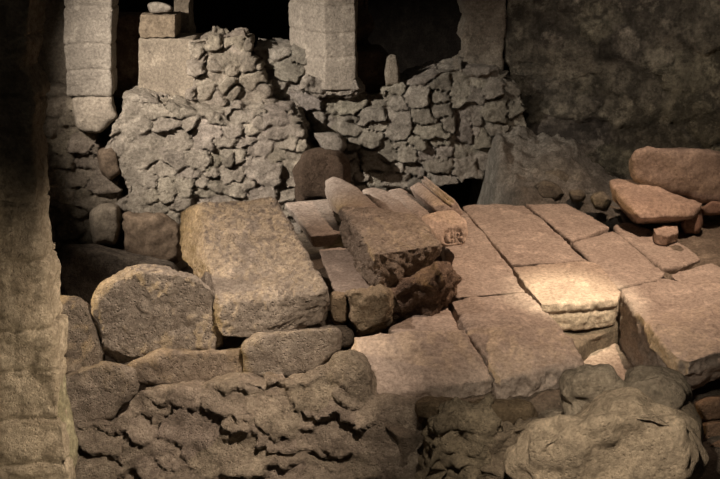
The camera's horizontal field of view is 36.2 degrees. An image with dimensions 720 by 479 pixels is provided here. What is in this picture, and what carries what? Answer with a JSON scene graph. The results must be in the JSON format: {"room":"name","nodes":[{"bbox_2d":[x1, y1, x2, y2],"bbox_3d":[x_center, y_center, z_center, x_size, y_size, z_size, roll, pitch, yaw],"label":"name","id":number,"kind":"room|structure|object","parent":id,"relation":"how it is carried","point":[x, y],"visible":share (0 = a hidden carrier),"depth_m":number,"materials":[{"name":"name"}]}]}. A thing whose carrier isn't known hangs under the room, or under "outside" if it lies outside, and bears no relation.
{"room":"underground archaeological ruins","nodes":[
{"label":"underground archaeological ruins","id":0,"kind":"room"},
{"bbox_2d":[43,80,126,253],"bbox_3d":[-3.058,0.102,11.777,1.344,3.747,0.894,0,19,0],"label":"wall","id":1,"kind":"structure","parent":0,"point":[77,184],"depth_m":11.16,"materials":[{"name":"stone"}]},
{"bbox_2d":[37,0,66,83],"bbox_3d":[-3.110,-2.045,11.088,0.491,1.551,0.456,0,19,0],"label":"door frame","id":2,"kind":"structure","parent":1,"relation":"on","point":[51,57],"depth_m":10.91,"materials":[{"name":"stone"}]},
{"bbox_2d":[63,0,118,132],"bbox_3d":[-2.643,-1.873,10.832,0.612,1.771,0.545,0,19,0],"label":"pillar","id":3,"kind":"structure","parent":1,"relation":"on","point":[90,26],"depth_m":10.73,"materials":[{"name":"stone"}]},
{"bbox_2d":[174,0,195,32],"bbox_3d":[-1.841,-2.502,11.435,0.268,0.851,0.289,0,19,0],"label":"wall strip","id":4,"kind":"object","parent":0,"point":[185,6],"visible":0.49,"depth_m":11.40,"materials":[{"name":"stone"}]},
{"bbox_2d":[104,86,313,274],"bbox_3d":[-1.582,-0.065,11.553,2.335,3.100,0.844,0,19,0],"label":"wall","id":5,"kind":"structure","parent":0,"point":[176,154],"depth_m":10.94,"materials":[{"name":"stone"}]},
{"bbox_2d":[97,147,121,179],"bbox_3d":[-2.525,-0.768,11.095,0.233,0.405,0.391,-3,19,-8],"label":"rock","id":6,"kind":"object","parent":5,"relation":"in","point":[108,161],"visible":0.8,"depth_m":10.92,"materials":[{"name":"stone"}]},
{"bbox_2d":[113,12,143,97],"bbox_3d":[-2.389,-1.896,11.298,0.397,0.865,0.312,0,19,0],"label":"opening","id":7,"kind":"object","parent":5,"relation":"attached to","point":[127,41],"visible":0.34,"depth_m":11.15,"materials":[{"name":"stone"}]},
{"bbox_2d":[138,10,198,97],"bbox_3d":[-1.947,-1.799,11.215,0.627,1.051,0.451,0,19,0],"label":"pier","id":8,"kind":"object","parent":5,"relation":"on","point":[163,54],"visible":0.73,"depth_m":11.01,"materials":[{"name":"stone"}]},
{"bbox_2d":[147,2,172,12],"bbox_3d":[-1.993,-2.313,10.954,0.264,0.127,0.269,0,19,0],"label":"loose stone","id":9,"kind":"object","parent":8,"relation":"on","point":[153,7],"visible":1,"depth_m":10.83,"materials":[{"name":"beige stone"}]},
{"bbox_2d":[185,24,277,106],"bbox_3d":[-1.317,-1.701,11.261,0.992,0.956,0.668,0,19,0],"label":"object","id":10,"kind":"object","parent":5,"relation":"on","point":[224,67],"visible":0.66,"depth_m":11.02,"materials":[{"name":"stone"}]},
{"bbox_2d":[292,147,350,201],"bbox_3d":[-0.375,-0.612,10.807,0.582,0.654,0.541,0,19,0],"label":"rock","id":11,"kind":"object","parent":5,"relation":"attached to","point":[315,166],"visible":0.79,"depth_m":10.56,"materials":[{"name":"stone"}]},
{"bbox_2d":[74,349,425,478],"bbox_3d":[-0.542,1.705,7.089,3.424,2.062,1.167,4,19,11],"label":"wall","id":12,"kind":"structure","parent":0,"point":[327,421],"depth_m":6.93,"materials":[{"name":"brown stone"}]},
{"bbox_2d":[66,361,139,422],"bbox_3d":[-1.834,1.078,7.607,0.691,0.627,0.408,0,19,0],"label":"stone block","id":13,"kind":"object","parent":12,"relation":"on","point":[99,391],"visible":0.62,"depth_m":7.41,"materials":[{"name":"stone"}]},
{"bbox_2d":[60,295,104,374],"bbox_3d":[-1.996,0.690,7.697,0.460,0.739,0.434,0,19,0],"label":"boulder","id":14,"kind":"object","parent":13,"relation":"on","point":[84,347],"visible":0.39,"depth_m":7.49,"materials":[{"name":"stone"}]},
{"bbox_2d":[105,204,467,416],"bbox_3d":[0.500,1.650,9.029,13.000,0.103,14.000,0,19,0],"label":"floor","id":15,"kind":"structure","parent":0,"point":[142,387],"depth_m":9.93,"materials":[{"name":"brown stone"}]},
{"bbox_2d":[0,0,77,478],"bbox_3d":[-1.995,0.473,5.944,0.967,4.058,0.440,0,19,0],"label":"stone pier","id":16,"kind":"object","parent":15,"relation":"on","point":[39,439],"visible":1,"depth_m":5.69,"materials":[{"name":"brown stone"}]},
{"bbox_2d":[57,244,180,303],"bbox_3d":[-2.446,0.500,11.027,1.455,1.084,0.747,0,19,0],"label":"rock","id":17,"kind":"object","parent":15,"relation":"on","point":[83,266],"visible":0.33,"depth_m":10.60,"materials":[{"name":"brown stone"}]},
{"bbox_2d":[89,203,121,246],"bbox_3d":[-2.544,-0.146,11.023,0.320,0.534,0.508,-2,19,-7],"label":"stone block","id":18,"kind":"object","parent":17,"relation":"on","point":[105,220],"visible":0.94,"depth_m":10.79,"materials":[{"name":"stone"}]},
{"bbox_2d":[122,211,182,264],"bbox_3d":[-2.083,0.012,10.989,0.648,0.677,0.472,0,19,0],"label":"stone block","id":19,"kind":"object","parent":17,"relation":"on","point":[157,235],"visible":0.72,"depth_m":10.77,"materials":[{"name":"brown stone"}]},
{"bbox_2d":[145,232,620,467],"bbox_3d":[1.119,1.109,8.652,5.402,1.345,4.003,0,19,0],"label":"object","id":20,"kind":"object","parent":15,"relation":"on","point":[586,342],"visible":0.06,"depth_m":7.90,"materials":[{"name":"brown stone"}]},
{"bbox_2d":[89,264,223,363],"bbox_3d":[-1.432,0.553,7.675,0.991,0.869,0.501,0,19,0],"label":"boulder","id":21,"kind":"object","parent":20,"relation":"on","point":[138,310],"visible":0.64,"depth_m":7.44,"materials":[{"name":"stone"}]},
{"bbox_2d":[125,347,242,385],"bbox_3d":[-1.181,0.888,7.591,0.905,0.413,0.376,0,19,0],"label":"stone block","id":22,"kind":"object","parent":20,"relation":"on","point":[167,366],"visible":0.59,"depth_m":7.41,"materials":[{"name":"stone"}]},
{"bbox_2d":[241,325,341,378],"bbox_3d":[-0.466,0.777,7.479,0.694,0.518,0.399,0,19,0],"label":"stone block","id":23,"kind":"object","parent":20,"relation":"on","point":[286,353],"visible":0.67,"depth_m":7.29,"materials":[{"name":"stone"}]},
{"bbox_2d":[180,196,329,337],"bbox_3d":[-0.841,0.091,8.155,0.816,0.567,2.017,-6,20,-17],"label":"stone block","id":24,"kind":"object","parent":23,"relation":"on","point":[258,272],"visible":0.95,"depth_m":7.66,"materials":[{"name":"stone"}]},
{"bbox_2d":[286,199,339,246],"bbox_3d":[-0.352,-0.134,9.727,0.427,0.178,1.017,-6,20,-16],"label":"paving slab","id":25,"kind":"object","parent":20,"relation":"on","point":[316,219],"visible":0.98,"depth_m":9.61,"materials":[{"name":"stone"}]},
{"bbox_2d":[325,177,381,213],"bbox_3d":[-0.035,-0.312,9.731,0.432,0.247,1.287,-4,19,-12],"label":"stone block","id":26,"kind":"object","parent":25,"relation":"on","point":[339,193],"visible":0.65,"depth_m":9.68,"materials":[{"name":"stone"}]},
{"bbox_2d":[329,291,348,324],"bbox_3d":[-0.145,0.500,7.900,0.154,0.369,0.389,0,19,0],"label":"block","id":27,"kind":"object","parent":20,"relation":"on","point":[338,307],"visible":0.87,"depth_m":7.71,"materials":[{"name":"stone"}]},
{"bbox_2d":[319,247,368,291],"bbox_3d":[-0.032,0.319,8.682,0.483,0.252,1.064,-3,19,-9],"label":"paving slab","id":28,"kind":"object","parent":20,"relation":"on","point":[337,262],"visible":0.49,"depth_m":8.60,"materials":[{"name":"stone"}]},
{"bbox_2d":[335,325,354,348],"bbox_3d":[-0.121,0.685,7.719,0.172,0.292,0.374,0,19,0],"label":"stone block","id":29,"kind":"object","parent":20,"relation":"on","point":[348,335],"visible":0.57,"depth_m":7.53,"materials":[{"name":"brown stone"}]},
{"bbox_2d":[345,284,395,336],"bbox_3d":[0.075,0.497,7.744,0.363,0.481,0.561,0,19,0],"label":"block","id":30,"kind":"object","parent":20,"relation":"on","point":[371,308],"visible":0.98,"depth_m":7.48,"materials":[{"name":"stone"}]},
{"bbox_2d":[339,206,441,287],"bbox_3d":[0.284,0.032,8.409,0.752,0.344,1.140,-4,19,-11],"label":"stone block","id":31,"kind":"object","parent":30,"relation":"on","point":[387,246],"visible":0.96,"depth_m":8.14,"materials":[{"name":"stone"}]},
{"bbox_2d":[421,210,467,246],"bbox_3d":[0.662,-0.091,8.677,0.380,0.292,0.532,0,19,0],"label":"stone","id":32,"kind":"object","parent":31,"relation":"attached to","point":[450,228],"visible":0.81,"depth_m":8.50,"materials":[{"name":"stone"}]},
{"bbox_2d":[351,330,492,397],"bbox_3d":[0.403,0.850,7.143,0.837,0.379,0.540,-5,20,-14],"label":"paving slab","id":33,"kind":"object","parent":20,"relation":"on","point":[418,364],"visible":0.79,"depth_m":7.07,"materials":[{"name":"stone"}]},
{"bbox_2d":[388,307,458,333],"bbox_3d":[0.415,0.645,7.662,0.506,0.229,0.445,-3,19,-9],"label":"paving slab","id":34,"kind":"object","parent":20,"relation":"on","point":[445,321],"visible":0.42,"depth_m":7.55,"materials":[{"name":"stone"}]},
{"bbox_2d":[390,261,462,325],"bbox_3d":[0.448,0.401,7.907,0.570,0.599,0.571,0,19,0],"label":"rock","id":35,"kind":"object","parent":20,"relation":"on","point":[432,288],"visible":0.77,"depth_m":7.68,"materials":[{"name":"brown stone"}]},
{"bbox_2d":[415,396,537,425],"bbox_3d":[0.696,1.051,6.575,0.757,0.370,0.446,0,19,0],"label":"rock","id":36,"kind":"object","parent":20,"relation":"on","point":[426,406],"visible":0.5,"depth_m":6.36,"materials":[{"name":"brown stone"}]},
{"bbox_2d":[441,209,524,307],"bbox_3d":[0.943,0.187,9.071,0.548,0.295,2.134,0,19,0],"label":"paving slab","id":37,"kind":"object","parent":20,"relation":"on","point":[483,271],"visible":0.48,"depth_m":8.58,"materials":[{"name":"stone"}]},
{"bbox_2d":[410,176,462,215],"bbox_3d":[0.681,-0.358,9.909,0.234,0.244,0.779,-6,20,-16],"label":"fragment","id":38,"kind":"object","parent":37,"relation":"on","point":[431,195],"visible":0.85,"depth_m":9.83,"materials":[{"name":"stone"}]},
{"bbox_2d":[451,293,584,398],"bbox_3d":[1.033,0.727,7.543,0.730,0.384,1.197,-4,19,-12],"label":"paving slab","id":39,"kind":"object","parent":20,"relation":"on","point":[525,352],"visible":0.82,"depth_m":7.28,"materials":[{"name":"stone"}]},
{"bbox_2d":[462,204,585,274],"bbox_3d":[1.360,0.045,9.484,0.630,0.301,1.617,-3,19,-10],"label":"paving slab","id":40,"kind":"object","parent":20,"relation":"on","point":[521,238],"visible":0.61,"depth_m":9.29,"materials":[{"name":"stone"}]},
{"bbox_2d":[513,261,620,330],"bbox_3d":[1.578,0.422,8.347,0.708,0.259,0.855,-3,19,-8],"label":"paving slab","id":41,"kind":"object","parent":20,"relation":"on","point":[581,295],"visible":0.79,"depth_m":8.10,"materials":[{"name":"stone"}]},
{"bbox_2d":[584,344,633,379],"bbox_3d":[1.763,1.110,8.055,0.468,0.670,0.966,0,19,0],"label":"stone","id":42,"kind":"object","parent":20,"relation":"in","point":[613,355],"visible":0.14,"depth_m":7.96,"materials":[{"name":"stone"}]},
{"bbox_2d":[613,222,699,278],"bbox_3d":[2.471,0.129,9.241,0.442,0.245,1.161,-3,19,-10],"label":"paving slab","id":43,"kind":"object","parent":20,"relation":"on","point":[671,261],"visible":0.46,"depth_m":9.02,"materials":[{"name":"stone"}]},
{"bbox_2d":[652,225,677,244],"bbox_3d":[2.573,-0.033,9.246,0.209,0.103,0.312,3,19,10],"label":"flat stone","id":44,"kind":"object","parent":43,"relation":"on","point":[665,234],"visible":1,"depth_m":9.19,"materials":[{"name":"stone"}]},
{"bbox_2d":[617,279,719,390],"bbox_3d":[2.231,0.771,7.765,0.599,0.590,1.419,-1,19,-4],"label":"stone block","id":45,"kind":"object","parent":20,"relation":"on","point":[663,324],"visible":0.75,"depth_m":7.58,"materials":[{"name":"stone"}]},
{"bbox_2d":[671,263,719,317],"bbox_3d":[2.695,0.528,8.076,0.532,0.282,1.365,-2,19,-6],"label":"paving slab","id":46,"kind":"object","parent":20,"relation":"on","point":[704,280],"visible":0.49,"depth_m":8.30,"materials":[{"name":"stone"}]},
{"bbox_2d":[691,378,719,403],"bbox_3d":[2.607,1.095,7.781,0.654,0.336,0.749,0,19,0],"label":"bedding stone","id":47,"kind":"object","parent":20,"relation":"on","point":[712,388],"visible":0.12,"depth_m":7.55,"materials":[{"name":"brown stone"}]},
{"bbox_2d":[362,188,411,213],"bbox_3d":[0.253,-0.266,10.145,0.287,0.229,1.002,-5,20,-13],"label":"paving slab","id":48,"kind":"object","parent":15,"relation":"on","point":[383,199],"visible":0.35,"depth_m":10.10,"materials":[{"name":"stone"}]},
{"bbox_2d":[110,0,509,203],"bbox_3d":[0.503,-2.885,14.502,13.044,5.050,0.369,0,19,0],"label":"wall","id":49,"kind":"structure","parent":0,"point":[418,32],"depth_m":14.36,"materials":[{"name":"stone"}]},
{"bbox_2d":[253,38,526,225],"bbox_3d":[0.345,-0.080,12.084,3.132,4.211,0.878,0,19,0],"label":"wall","id":50,"kind":"structure","parent":0,"point":[440,123],"depth_m":11.32,"materials":[{"name":"stone"}]},
{"bbox_2d":[288,0,364,99],"bbox_3d":[-0.336,-2.116,11.133,0.800,1.448,0.637,0,19,0],"label":"pillar","id":51,"kind":"structure","parent":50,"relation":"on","point":[326,30],"depth_m":10.98,"materials":[{"name":"stone"}]},
{"bbox_2d":[313,132,346,151],"bbox_3d":[-0.301,-0.980,11.133,0.342,0.281,0.485,0,19,0],"label":"rock","id":52,"kind":"object","parent":50,"relation":"attached to","point":[328,140],"visible":0.82,"depth_m":10.90,"materials":[{"name":"stone"}]},
{"bbox_2d":[357,0,374,46],"bbox_3d":[0.026,-2.454,11.530,0.255,0.942,0.339,0,19,0],"label":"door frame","id":53,"kind":"structure","parent":50,"relation":"attached to","point":[365,24],"depth_m":11.44,"materials":[{"name":"black"}]},
{"bbox_2d":[384,54,399,85],"bbox_3d":[0.329,-1.725,11.235,0.159,0.330,0.174,0,19,0],"label":"upright stone","id":54,"kind":"object","parent":50,"relation":"on","point":[391,73],"visible":1,"depth_m":11.16,"materials":[{"name":"grey stone"}]},
{"bbox_2d":[452,0,506,69],"bbox_3d":[1.191,-2.247,11.446,0.622,1.368,0.546,0,19,0],"label":"pier","id":55,"kind":"object","parent":50,"relation":"on","point":[481,30],"visible":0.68,"depth_m":11.23,"materials":[{"name":"stone"}]},
{"bbox_2d":[468,125,704,231],"bbox_3d":[3.150,-0.096,11.019,5.700,2.007,3.100,0,19,0],"label":"rock mound","id":56,"kind":"object","parent":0,"point":[519,159],"visible":0.13,"depth_m":10.97,"materials":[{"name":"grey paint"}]},
{"bbox_2d":[388,188,433,218],"bbox_3d":[0.449,-0.251,10.114,0.271,0.244,0.870,-7,20,-20],"label":"paving slab","id":57,"kind":"object","parent":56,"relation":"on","point":[409,201],"visible":0.38,"depth_m":10.01,"materials":[{"name":"stone"}]},
{"bbox_2d":[535,180,563,199],"bbox_3d":[1.844,-0.473,10.690,0.310,0.240,0.272,0,19,0],"label":"rock","id":58,"kind":"object","parent":56,"relation":"on","point":[546,188],"visible":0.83,"depth_m":10.57,"materials":[{"name":"stone"}]},
{"bbox_2d":[545,169,568,182],"bbox_3d":[1.982,-0.594,10.972,0.310,0.281,0.318,0,19,0],"label":"rock","id":59,"kind":"object","parent":56,"relation":"on","point":[562,175],"visible":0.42,"depth_m":10.80,"materials":[{"name":"stone"}]},
{"bbox_2d":[526,204,608,247],"bbox_3d":[1.871,-0.058,9.767,0.476,0.286,1.056,-4,19,-12],"label":"paving slab","id":60,"kind":"object","parent":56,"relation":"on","point":[573,225],"visible":0.56,"depth_m":9.68,"materials":[{"name":"stone"}]},
{"bbox_2d":[569,189,585,201],"bbox_3d":[2.071,-0.420,10.493,0.158,0.180,0.294,5,20,14],"label":"rock","id":61,"kind":"object","parent":56,"relation":"on","point":[578,195],"visible":1,"depth_m":10.37,"materials":[{"name":"stone"}]},
{"bbox_2d":[572,232,664,290],"bbox_3d":[2.067,0.262,8.890,0.512,0.295,1.314,-3,19,-8],"label":"paving slab","id":62,"kind":"object","parent":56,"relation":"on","point":[625,266],"visible":0.49,"depth_m":8.78,"materials":[{"name":"stone"}]},
{"bbox_2d":[504,0,719,179],"bbox_3d":[3.906,-1.520,10.898,5.083,4.836,0.665,6,20,16],"label":"wall","id":63,"kind":"structure","parent":0,"point":[615,78],"depth_m":11.10,"materials":[{"name":"stone"}]},
{"bbox_2d":[610,206,719,279],"bbox_3d":[3.775,0.045,9.270,2.850,0.136,2.300,0,19,0],"label":"ground","id":64,"kind":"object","parent":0,"point":[705,244],"visible":0.39,"depth_m":9.39,"materials":[{"name":"brown stone"}]},
{"bbox_2d":[590,191,611,211],"bbox_3d":[2.256,-0.355,10.306,0.200,0.252,0.302,3,19,10],"label":"rock","id":65,"kind":"object","parent":64,"relation":"on","point":[600,200],"visible":1,"depth_m":10.17,"materials":[{"name":"stone"}]},
{"bbox_2d":[609,179,703,224],"bbox_3d":[2.681,-0.301,9.655,0.883,0.322,0.880,0,19,0],"label":"boulder","id":66,"kind":"object","parent":64,"relation":"on","point":[642,204],"visible":0.88,"depth_m":9.39,"materials":[{"name":"stone"}]},
{"bbox_2d":[629,146,719,204],"bbox_3d":[3.066,-0.576,9.996,1.370,0.699,0.686,0,19,0],"label":"boulder","id":67,"kind":"object","parent":64,"relation":"on","point":[689,173],"visible":0.87,"depth_m":9.66,"materials":[{"name":"stone"}]},
{"bbox_2d":[680,212,702,233],"bbox_3d":[2.870,-0.144,9.520,0.188,0.250,0.270,7,20,18],"label":"stone","id":68,"kind":"object","parent":64,"relation":"on","point":[690,226],"visible":0.76,"depth_m":9.41,"materials":[{"name":"stone"}]},
{"bbox_2d":[701,201,719,215],"bbox_3d":[3.120,-0.278,9.706,0.271,0.178,0.267,0,19,0],"label":"stone","id":69,"kind":"object","parent":64,"relation":"on","point":[712,208],"visible":0.99,"depth_m":9.58,"materials":[{"name":"stone"}]},
{"bbox_2d":[701,435,719,478],"bbox_3d":[1.875,2.513,6.365,3.450,2.212,1.800,0,19,0],"label":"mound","id":70,"kind":"object","parent":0,"point":[712,471],"visible":0.11,"depth_m":6.65,"materials":[{"name":"brown stone"}]},
{"bbox_2d":[414,394,502,478],"bbox_3d":[0.578,1.287,6.321,0.550,0.930,0.500,0,19,0],"label":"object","id":71,"kind":"object","parent":70,"relation":"on","point":[457,439],"visible":0.91,"depth_m":6.10,"materials":[{"name":"brown stone"}]},
{"bbox_2d":[480,417,540,478],"bbox_3d":[0.887,1.340,6.258,0.497,0.795,0.414,0,19,0],"label":"rock","id":72,"kind":"object","parent":70,"relation":"on","point":[509,435],"visible":0.35,"depth_m":6.06,"materials":[{"name":"brown stone"}]},
{"bbox_2d":[541,408,563,417],"bbox_3d":[1.065,0.987,6.078,0.129,0.223,0.272,5,20,14],"label":"stone","id":73,"kind":"object","parent":72,"relation":"on","point":[552,412],"visible":0.54,"depth_m":5.94,"materials":[{"name":"beige stone"}]},
{"bbox_2d":[559,363,629,415],"bbox_3d":[1.308,0.867,6.096,0.408,0.516,0.501,5,20,15],"label":"boulder","id":74,"kind":"object","parent":70,"relation":"on","point":[578,386],"visible":0.5,"depth_m":5.86,"materials":[{"name":"grey stone"}]},
{"bbox_2d":[503,387,708,478],"bbox_3d":[1.270,1.216,5.700,1.057,0.961,0.648,1,19,3],"label":"boulder","id":75,"kind":"object","parent":70,"relation":"on","point":[622,433],"visible":1,"depth_m":5.39,"materials":[{"name":"beige stone"}]},
{"bbox_2d":[624,365,692,409],"bbox_3d":[1.657,0.888,6.124,0.479,0.443,0.510,0,19,0],"label":"boulder","id":76,"kind":"object","parent":70,"relation":"on","point":[666,386],"visible":0.49,"depth_m":5.90,"materials":[{"name":"stone"}]},
{"bbox_2d":[679,400,703,444],"bbox_3d":[1.821,1.257,6.229,0.212,0.924,0.426,7,20,20],"label":"boulder","id":77,"kind":"object","parent":70,"relation":"on","point":[688,407],"visible":0.23,"depth_m":6.00,"materials":[{"name":"brown stone"}]},
{"bbox_2d":[710,440,719,446],"bbox_3d":[2.324,1.360,7.082,0.240,0.415,0.590,7,20,18],"label":"stone","id":78,"kind":"object","parent":70,"relation":"on","point":[717,443],"visible":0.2,"depth_m":6.79,"materials":[{"name":"brown stone"}]},
{"bbox_2d":[702,420,719,439],"bbox_3d":[2.347,1.244,7.149,0.277,0.398,0.585,6,20,17],"label":"stone","id":79,"kind":"object","parent":78,"relation":"on","point":[711,428],"visible":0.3,"depth_m":6.88,"materials":[{"name":"brown stone"}]},
{"bbox_2d":[693,395,719,421],"bbox_3d":[2.345,1.112,7.199,0.330,0.408,0.599,5,20,14],"label":"stone","id":80,"kind":"object","parent":79,"relation":"on","point":[708,407],"visible":0.77,"depth_m":6.92,"materials":[{"name":"brown stone"}]}
]}

